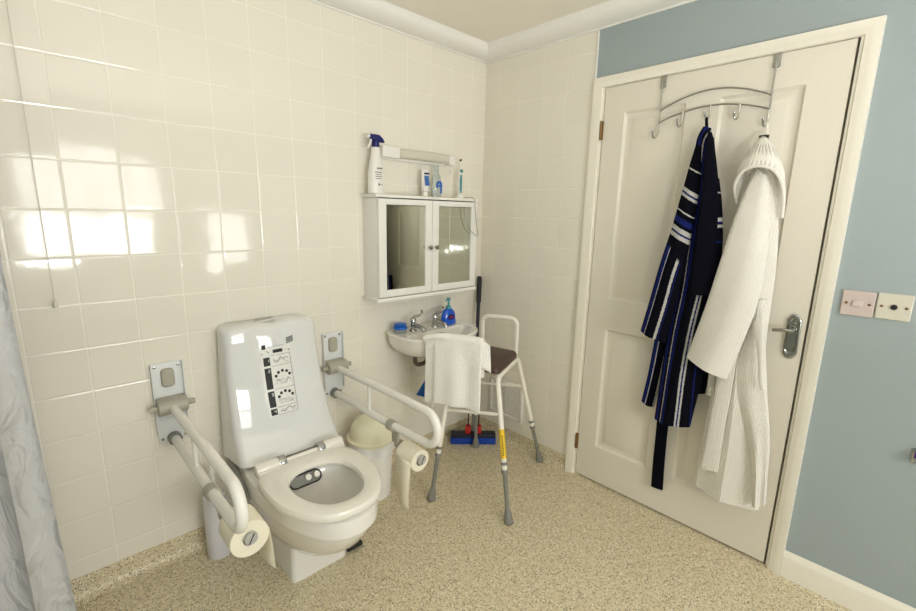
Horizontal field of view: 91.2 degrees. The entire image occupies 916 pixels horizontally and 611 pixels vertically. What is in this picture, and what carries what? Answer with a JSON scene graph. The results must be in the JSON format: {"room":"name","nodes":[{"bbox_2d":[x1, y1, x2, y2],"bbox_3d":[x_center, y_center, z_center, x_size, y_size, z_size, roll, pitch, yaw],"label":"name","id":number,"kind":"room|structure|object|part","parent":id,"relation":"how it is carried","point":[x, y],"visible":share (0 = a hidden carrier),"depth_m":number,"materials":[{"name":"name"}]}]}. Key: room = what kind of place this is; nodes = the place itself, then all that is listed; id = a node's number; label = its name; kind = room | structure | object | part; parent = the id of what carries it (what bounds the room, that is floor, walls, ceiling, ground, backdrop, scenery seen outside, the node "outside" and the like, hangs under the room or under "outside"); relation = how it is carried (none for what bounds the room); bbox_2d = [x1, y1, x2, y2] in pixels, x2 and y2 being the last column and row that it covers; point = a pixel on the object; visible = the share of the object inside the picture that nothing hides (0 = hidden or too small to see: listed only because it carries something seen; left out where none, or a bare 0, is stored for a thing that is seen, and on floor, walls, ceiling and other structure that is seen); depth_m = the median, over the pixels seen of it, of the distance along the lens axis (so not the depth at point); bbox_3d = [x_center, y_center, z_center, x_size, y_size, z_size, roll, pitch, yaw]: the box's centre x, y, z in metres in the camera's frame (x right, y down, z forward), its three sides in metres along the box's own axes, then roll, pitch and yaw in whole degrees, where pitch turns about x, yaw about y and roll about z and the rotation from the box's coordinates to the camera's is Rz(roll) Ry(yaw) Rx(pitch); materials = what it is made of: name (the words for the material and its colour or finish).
{"room":"accessible bathroom","nodes":[
{"label":"accessible bathroom","id":0,"kind":"room"},
{"bbox_2d":[0,0,486,580],"bbox_3d":[-0.968,-0.148,1.839,3.250,2.305,0.120,-10,16,-43],"label":"wall","id":1,"kind":"structure","parent":0,"point":[201,166],"depth_m":1.68,"materials":[{"name":"beige tile"}]},
{"bbox_2d":[148,359,257,544],"bbox_3d":[-0.835,0.484,1.459,0.154,0.424,0.800,-10,16,-43],"label":"grab rail","id":2,"kind":"object","parent":1,"relation":"attached to","point":[171,402],"visible":1,"depth_m":1.53,"materials":[{"name":"grey metal"}]},
{"bbox_3d":[-1.103,0.373,1.722,0.106,0.322,0.024,-10,16,-43],"label":"wall plate","id":3,"kind":"part","parent":2,"relation":"part of","materials":[{"name":"grey metal"}]},
{"bbox_2d":[167,431,182,444],"bbox_3d":[-1.098,0.515,1.743,0.048,0.048,0.027,-10,16,-43],"label":"socket","id":4,"kind":"object","parent":2,"relation":"attached to","point":[171,435],"depth_m":1.73,"materials":[{"name":"grey plastic"}]},
{"bbox_2d":[219,504,275,568],"bbox_3d":[-0.668,0.752,1.420,0.127,0.218,0.110,-10,16,-43],"label":"toilet roll","id":5,"kind":"object","parent":2,"relation":"attached to","point":[234,542],"visible":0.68,"depth_m":1.38,"materials":[{"name":"paper"}]},
{"bbox_2d":[70,416,471,606],"bbox_3d":[-0.935,0.953,2.004,2.950,0.083,0.040,-10,16,-43],"label":"baseboard","id":6,"kind":"structure","parent":1,"relation":"attached to","point":[88,587],"depth_m":1.75,"materials":[{"name":"plastic"}]},
{"bbox_2d":[321,331,441,464],"bbox_3d":[-0.339,0.400,1.923,0.150,0.424,0.800,-10,16,-43],"label":"grab rail","id":7,"kind":"object","parent":1,"relation":"attached to","point":[335,367],"visible":0.98,"depth_m":1.98,"materials":[{"name":"grey metal"}]},
{"bbox_3d":[-0.606,0.288,2.187,0.106,0.322,0.024,-10,16,-43],"label":"wall plate","id":8,"kind":"part","parent":7,"relation":"part of","materials":[{"name":"grey metal"}]},
{"bbox_2d":[330,388,340,397],"bbox_3d":[-0.602,0.430,2.209,0.048,0.048,0.027,-10,16,-43],"label":"socket","id":9,"kind":"object","parent":7,"relation":"attached to","point":[333,391],"depth_m":2.19,"materials":[{"name":"grey plastic"}]},
{"bbox_2d":[396,440,428,508],"bbox_3d":[-0.196,0.703,1.870,0.100,0.255,0.110,-10,16,-43],"label":"toilet roll","id":10,"kind":"object","parent":7,"relation":"attached to","point":[407,452],"visible":0.94,"depth_m":1.83,"materials":[{"name":"paper"}]},
{"bbox_2d":[308,0,487,63],"bbox_3d":[-0.868,-1.228,1.536,2.950,0.063,0.102,-10,16,-43],"label":"trim","id":11,"kind":"structure","parent":1,"relation":"attached to","point":[382,13],"depth_m":2.13,"materials":[{"name":"white paint"}]},
{"bbox_2d":[379,145,454,173],"bbox_3d":[-0.211,-0.745,2.309,0.490,0.103,0.066,-10,16,-43],"label":"light","id":12,"kind":"object","parent":1,"relation":"attached to","point":[393,153],"visible":0.88,"depth_m":2.27,"materials":[{"name":"white plastic"}]},
{"bbox_3d":[-0.234,-0.768,2.313,0.470,0.062,0.022,-10,16,-43],"label":"plate","id":13,"kind":"part","parent":12,"relation":"part of","materials":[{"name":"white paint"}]},
{"bbox_2d":[400,148,449,163],"bbox_3d":[-0.178,-0.770,2.321,0.326,0.046,0.040,-10,16,-43],"label":"diffuser","id":14,"kind":"object","parent":12,"relation":"attached to","point":[406,155],"depth_m":2.31,"materials":[{"name":"white plastic"}]},
{"bbox_2d":[360,194,478,302],"bbox_3d":[-0.173,-0.311,2.376,0.681,0.513,0.164,-10,16,-43],"label":"upper cabinet","id":15,"kind":"object","parent":1,"relation":"attached to","point":[416,247],"visible":1,"depth_m":2.27,"materials":[{"name":"white wood"}]},
{"bbox_2d":[366,133,384,193],"bbox_3d":[-0.388,-0.663,2.114,0.090,0.272,0.065,-10,16,-43],"label":"spray bottle","id":16,"kind":"object","parent":15,"relation":"on","point":[376,181],"visible":0.97,"depth_m":2.09,"materials":[{"name":"white plastic"}]},
{"bbox_3d":[-0.259,-0.286,2.230,0.326,0.470,0.017,-10,16,-43],"label":"door","id":17,"kind":"part","parent":15,"relation":"part of","materials":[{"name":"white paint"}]},
{"bbox_2d":[386,205,424,289],"bbox_3d":[-0.258,-0.286,2.229,0.250,0.410,0.004,-10,16,-43],"label":"mirror","id":18,"kind":"object","parent":15,"relation":"attached to","point":[405,225],"depth_m":2.22,"materials":[{"name":"clear glass"}]},
{"bbox_2d":[421,169,429,196],"bbox_3d":[-0.170,-0.635,2.336,0.045,0.138,0.039,-10,16,-43],"label":"toothpaste tube","id":19,"kind":"object","parent":15,"relation":"on","point":[425,184],"visible":0.89,"depth_m":2.32,"materials":[{"name":"white plastic"}]},
{"bbox_3d":[-0.160,-0.646,2.324,0.028,0.049,0.011,-10,16,-43],"label":"blue panel","id":20,"kind":"part","parent":19,"relation":"part of","materials":[{"name":"blue plastic"}]},
{"bbox_2d":[431,165,441,196],"bbox_3d":[-0.112,-0.657,2.380,0.058,0.166,0.048,-10,16,-43],"label":"mouthwash bottle","id":21,"kind":"object","parent":15,"relation":"on","point":[436,179],"visible":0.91,"depth_m":2.37,"materials":[{"name":"clear plastic"}]},
{"bbox_3d":[-0.020,-0.326,2.453,0.326,0.470,0.017,-10,16,-43],"label":"door","id":22,"kind":"part","parent":15,"relation":"part of","materials":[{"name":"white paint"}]},
{"bbox_2d":[438,207,470,283],"bbox_3d":[-0.020,-0.326,2.453,0.250,0.410,0.004,-10,16,-43],"label":"mirror","id":23,"kind":"object","parent":15,"relation":"attached to","point":[454,235],"depth_m":2.45,"materials":[{"name":"clear glass"}]},
{"bbox_2d":[455,159,477,235],"bbox_3d":[0.035,-0.599,2.499,0.117,0.418,0.120,-10,16,-43],"label":"electric toothbrush","id":24,"kind":"object","parent":15,"relation":"on","point":[459,181],"visible":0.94,"depth_m":2.49,"materials":[{"name":"white plastic"}]},
{"bbox_3d":[0.010,-0.713,2.498,0.027,0.194,0.027,-10,16,-43],"label":"handle","id":25,"kind":"part","parent":24,"relation":"part of","materials":[{"name":"white plastic"}]},
{"bbox_2d":[387,306,477,408],"bbox_3d":[-0.108,0.312,2.446,0.490,0.576,0.348,-10,16,-43],"label":"sink","id":26,"kind":"object","parent":1,"relation":"attached to","point":[411,343],"visible":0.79,"depth_m":2.37,"materials":[{"name":"white ceramic"}]},
{"bbox_2d":[393,322,406,332],"bbox_3d":[-0.302,0.115,2.351,0.076,0.048,0.076,-10,16,-43],"label":"lidded pot","id":27,"kind":"object","parent":26,"relation":"on","point":[399,327],"visible":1,"depth_m":2.32,"materials":[{"name":"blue plastic"}]},
{"bbox_3d":[-0.303,0.130,2.354,0.068,0.018,0.068,-10,16,-43],"label":"pot","id":28,"kind":"part","parent":27,"relation":"part of","materials":[{"name":"clear plastic"}]},
{"bbox_2d":[409,310,425,331],"bbox_3d":[-0.193,0.086,2.369,0.089,0.106,0.124,-10,16,-43],"label":"tap","id":29,"kind":"object","parent":26,"relation":"on","point":[414,327],"depth_m":2.37,"materials":[{"name":"silver metal"}]},
{"bbox_2d":[416,381,424,396],"bbox_3d":[-0.156,0.413,2.401,0.170,0.210,0.019,-10,16,-43],"label":"cleaning cloth","id":30,"kind":"object","parent":26,"relation":"hanging from","point":[421,392],"visible":0.14,"depth_m":2.37,"materials":[{"name":"blue fabric"}]},
{"bbox_2d":[387,320,477,357],"bbox_3d":[-0.106,0.194,2.422,0.490,0.127,0.348,-10,16,-43],"label":"basin","id":31,"kind":"object","parent":26,"relation":"in","point":[411,343],"depth_m":2.35,"materials":[{"name":"white ceramic"}]},
{"bbox_2d":[431,306,447,327],"bbox_3d":[-0.083,0.068,2.472,0.089,0.106,0.124,-10,16,-43],"label":"tap","id":32,"kind":"object","parent":26,"relation":"on","point":[436,323],"depth_m":2.47,"materials":[{"name":"silver metal"}]},
{"bbox_2d":[441,298,455,324],"bbox_3d":[-0.053,0.030,2.535,0.104,0.151,0.060,-10,16,-43],"label":"soap bottle","id":33,"kind":"object","parent":26,"relation":"on","point":[448,315],"visible":0.95,"depth_m":2.52,"materials":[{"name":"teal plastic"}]},
{"bbox_2d":[76,440,850,610],"bbox_3d":[0.307,1.329,0.746,3.250,0.100,3.950,-10,16,-43],"label":"floor","id":34,"kind":"structure","parent":0,"point":[573,542],"depth_m":1.82,"materials":[{"name":"plastic"}]},
{"bbox_2d":[203,466,229,559],"bbox_3d":[-0.982,0.831,1.821,0.090,0.394,0.090,-10,16,-43],"label":"toilet brush","id":35,"kind":"object","parent":34,"relation":"on","point":[217,549],"visible":0.49,"depth_m":1.80,"materials":[{"name":"white plastic"}]},
{"bbox_3d":[-0.979,0.698,1.794,0.060,0.123,0.060,-10,16,-43],"label":"handle","id":36,"kind":"part","parent":35,"relation":"part of","materials":[{"name":"white plastic"}]},
{"bbox_2d":[217,313,381,582],"bbox_3d":[-0.587,0.574,1.739,0.424,0.946,0.767,-10,16,-43],"label":"toilet","id":37,"kind":"object","parent":34,"relation":"on","point":[317,496],"visible":1,"depth_m":1.77,"materials":[{"name":"white ceramic"}]},
{"bbox_3d":[-0.618,0.595,1.786,0.140,0.024,0.024,-10,16,-43],"label":"hinge rod","id":38,"kind":"part","parent":37,"relation":"part of","materials":[{"name":"white plastic"}]},
{"bbox_3d":[-0.582,0.765,1.769,0.392,0.260,0.740,-10,16,-43],"label":"bowl","id":39,"kind":"part","parent":37,"relation":"part of","materials":[{"name":"white ceramic"}]},
{"bbox_3d":[-0.484,0.637,1.633,0.389,0.034,0.455,-10,16,-43],"label":"seat","id":40,"kind":"part","parent":37,"relation":"part of","materials":[{"name":"white plastic"}]},
{"bbox_2d":[347,412,393,500],"bbox_3d":[-0.429,0.742,2.241,0.240,0.423,0.240,-10,16,-43],"label":"bin","id":41,"kind":"object","parent":34,"relation":"on","point":[367,436],"visible":0.64,"depth_m":2.14,"materials":[{"name":"white plastic"}]},
{"bbox_3d":[-0.426,0.594,2.210,0.240,0.121,0.240,-10,16,-43],"label":"domed lid","id":42,"kind":"part","parent":41,"relation":"part of","materials":[{"name":"beige plastic"}]},
{"bbox_2d":[450,276,495,443],"bbox_3d":[0.108,0.350,2.717,0.276,1.021,0.246,-10,16,-43],"label":"mop","id":43,"kind":"object","parent":34,"relation":"on","point":[466,436],"visible":0.68,"depth_m":2.77,"materials":[{"name":"blue plastic"}]},
{"bbox_3d":[0.094,0.800,2.789,0.276,0.024,0.060,1,12,-2],"label":"head plate","id":44,"kind":"part","parent":43,"relation":"part of","materials":[{"name":"blue plastic"}]},
{"bbox_2d":[427,314,542,524],"bbox_3d":[0.179,0.508,2.329,0.444,0.871,0.636,6,13,23],"label":"stool","id":45,"kind":"object","parent":34,"relation":"on","point":[502,360],"visible":0.73,"depth_m":2.21,"materials":[{"name":"white metal"}]},
{"bbox_3d":[-0.040,0.515,2.250,0.038,0.435,0.208,8,13,31],"label":"leg","id":46,"kind":"part","parent":45,"relation":"part of","materials":[{"name":"white metal"}]},
{"bbox_2d":[423,333,490,413],"bbox_3d":[-0.007,0.317,2.153,0.338,0.367,0.071,6,12,22],"label":"towel","id":47,"kind":"object","parent":45,"relation":"on","point":[454,363],"visible":1,"depth_m":2.13,"materials":[{"name":"white fabric"}]},
{"bbox_3d":[0.223,0.159,2.432,0.218,0.226,0.023,6,13,23],"label":"armrest","id":48,"kind":"part","parent":45,"relation":"part of","materials":[{"name":"white metal"}]},
{"bbox_3d":[0.150,0.267,2.294,0.232,0.046,0.324,6,13,23],"label":"seat","id":49,"kind":"part","parent":45,"relation":"part of","materials":[{"name":"brown plastic"}]},
{"bbox_3d":[0.204,0.543,2.140,0.063,0.436,0.226,1,12,1],"label":"leg","id":50,"kind":"part","parent":45,"relation":"part of","materials":[{"name":"white metal"}]},
{"bbox_3d":[0.253,0.311,2.256,0.025,0.025,0.132,6,13,23],"label":"seat rail","id":51,"kind":"part","parent":45,"relation":"part of","materials":[{"name":"white metal"}]},
{"bbox_3d":[0.338,0.486,2.436,0.227,0.436,0.065,-10,16,-43],"label":"leg","id":52,"kind":"part","parent":45,"relation":"part of","materials":[{"name":"white metal"}]},
{"bbox_2d":[384,0,609,42],"bbox_3d":[0.356,-1.027,0.266,3.250,0.100,3.950,-10,16,-43],"label":"ceiling","id":53,"kind":"structure","parent":0,"point":[488,21],"depth_m":2.06,"materials":[{"name":"paint"}]},
{"bbox_2d":[6,0,58,307],"bbox_3d":[-1.253,-0.592,1.290,0.072,1.227,0.072,-10,16,-43],"label":"pull cord","id":54,"kind":"object","parent":53,"relation":"hanging from","point":[55,304],"visible":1,"depth_m":1.33,"materials":[{"name":"white fabric"}]},
{"bbox_3d":[-1.266,-0.004,1.411,0.016,0.026,0.016,-10,16,-43],"label":"cord pull","id":55,"kind":"part","parent":54,"relation":"part of","materials":[{"name":"white plastic"}]},
{"bbox_2d":[0,254,76,610],"bbox_3d":[-1.393,0.045,0.817,0.900,2.293,0.077,-10,16,-43],"label":"shower curtain","id":56,"kind":"object","parent":53,"relation":"hanging from","point":[34,575],"visible":1,"depth_m":1.18,"materials":[{"name":"grey fabric"}]},
{"bbox_2d":[479,31,597,454],"bbox_3d":[0.429,-0.271,2.587,0.120,2.305,0.708,-10,16,-43],"label":"tiled wall","id":57,"kind":"structure","parent":0,"point":[538,103],"depth_m":2.48,"materials":[{"name":"beige tile"}]},
{"bbox_2d":[489,376,522,423],"bbox_3d":[0.297,0.580,2.785,0.014,0.235,0.258,-10,16,-43],"label":"air vent","id":58,"kind":"object","parent":57,"relation":"in","point":[512,397],"visible":0.84,"depth_m":2.77,"materials":[{"name":"white plastic"}]},
{"bbox_2d":[479,416,565,471],"bbox_3d":[0.348,0.827,2.755,0.040,0.083,0.708,-10,16,-43],"label":"baseboard","id":59,"kind":"structure","parent":57,"relation":"attached to","point":[555,459],"depth_m":2.70,"materials":[{"name":"plastic"}]},
{"bbox_2d":[597,0,915,608],"bbox_3d":[1.722,0.027,1.262,0.120,2.305,3.042,-10,16,-43],"label":"wall","id":60,"kind":"structure","parent":0,"point":[853,517],"depth_m":1.55,"materials":[{"name":"blue paint"}]},
{"bbox_2d":[487,0,697,63],"bbox_3d":[1.386,-1.122,1.248,0.102,0.063,3.650,-10,16,-43],"label":"trim","id":61,"kind":"structure","parent":60,"relation":"attached to","point":[610,13],"depth_m":2.08,"materials":[{"name":"white paint"}]},
{"bbox_2d":[595,30,599,78],"bbox_3d":[0.651,-1.155,2.099,0.008,0.240,0.006,-10,16,-43],"label":"trim","id":62,"kind":"structure","parent":60,"relation":"attached to","point":[598,30],"depth_m":2.09,"materials":[{"name":"white plastic"}]},
{"bbox_2d":[575,38,859,561],"bbox_3d":[0.966,0.025,1.971,0.100,1.974,0.900,-10,16,-43],"label":"door","id":63,"kind":"structure","parent":60,"relation":"in","point":[642,177],"depth_m":1.94,"materials":[{"name":"paint"}]},
{"bbox_2d":[651,52,783,138],"bbox_3d":[1.009,-0.815,1.780,0.096,0.260,0.429,-10,16,-43],"label":"hook rack","id":64,"kind":"object","parent":63,"relation":"hanging from","point":[777,56],"visible":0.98,"depth_m":1.74,"materials":[{"name":"metal"}]},
{"bbox_2d":[641,117,722,489],"bbox_3d":[0.927,0.069,1.894,0.135,1.647,0.278,-10,16,-43],"label":"bathrobe","id":65,"kind":"object","parent":64,"relation":"hanging from","point":[692,254],"visible":0.94,"depth_m":1.84,"materials":[{"name":"blue fabric"}]},
{"bbox_3d":[1.002,-0.772,1.782,0.006,0.048,0.406,-10,16,-43],"label":"arched rail","id":66,"kind":"part","parent":64,"relation":"part of","materials":[{"name":"metal"}]},
{"bbox_3d":[1.003,-0.825,1.772,0.006,0.061,0.407,-10,16,-43],"label":"arched rail","id":67,"kind":"part","parent":64,"relation":"part of","materials":[{"name":"metal"}]},
{"bbox_2d":[687,122,785,509],"bbox_3d":[1.083,0.071,1.716,0.338,1.482,0.153,9,14,34],"label":"bathrobe","id":68,"kind":"object","parent":64,"relation":"hanging from","point":[730,338],"visible":1,"depth_m":1.69,"materials":[{"name":"white fabric"}]},
{"bbox_3d":[1.130,0.382,1.707,0.036,0.820,0.167,-10,16,-43],"label":"panel","id":69,"kind":"part","parent":68,"relation":"part of","materials":[{"name":"white fabric"}]},
{"bbox_2d":[733,136,785,217],"bbox_3d":[1.086,-0.463,1.612,0.097,0.289,0.171,-10,16,-43],"label":"hood","id":70,"kind":"object","parent":68,"relation":"attached to","point":[761,193],"depth_m":1.60,"materials":[{"name":"white fabric"}]},
{"bbox_3d":[1.220,0.087,1.675,0.052,0.030,0.072,-10,16,-43],"label":"lever","id":71,"kind":"part","parent":63,"relation":"part of","materials":[{"name":"silver metal"}]},
{"bbox_3d":[1.255,0.117,1.685,0.012,0.172,0.044,-10,16,-43],"label":"handle","id":72,"kind":"part","parent":63,"relation":"part of","materials":[{"name":"silver metal"}]},
{"bbox_2d":[565,15,886,574],"bbox_3d":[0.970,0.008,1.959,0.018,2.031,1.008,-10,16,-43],"label":"trim","id":73,"kind":"structure","parent":60,"relation":"attached to","point":[873,29],"depth_m":1.66,"materials":[{"name":"beige paint"}]},
{"bbox_2d":[780,550,915,610],"bbox_3d":[1.963,1.182,1.113,0.016,0.110,1.932,-10,16,-43],"label":"baseboard","id":74,"kind":"structure","parent":60,"relation":"attached to","point":[852,595],"depth_m":1.67,"materials":[{"name":"beige paint"}]},
{"bbox_2d":[839,289,876,317],"bbox_3d":[1.367,-0.006,1.535,0.016,0.086,0.086,-10,16,-43],"label":"light switch","id":75,"kind":"object","parent":60,"relation":"attached to","point":[855,303],"visible":1,"depth_m":1.53,"materials":[{"name":"white plastic"}]},
{"bbox_2d":[874,292,914,321],"bbox_3d":[1.429,0.006,1.471,0.016,0.086,0.086,-10,16,-43],"label":"socket","id":76,"kind":"object","parent":60,"relation":"attached to","point":[897,307],"visible":1,"depth_m":1.47,"materials":[{"name":"white plastic"}]},
{"bbox_2d":[890,305,897,309],"bbox_3d":[1.425,0.006,1.467,0.006,0.018,0.018,-10,16,-43],"label":"socket","id":77,"kind":"object","parent":76,"relation":"attached to","point":[892,307],"depth_m":1.47,"materials":[{"name":"black plastic"}]},
{"bbox_2d":[910,448,915,463],"bbox_3d":[1.498,0.498,1.467,0.042,0.050,0.024,-10,16,-43],"label":"wall hook","id":78,"kind":"object","parent":60,"relation":"attached to","point":[913,458],"visible":1,"depth_m":1.47,"materials":[{"name":"silver metal"}]}
]}

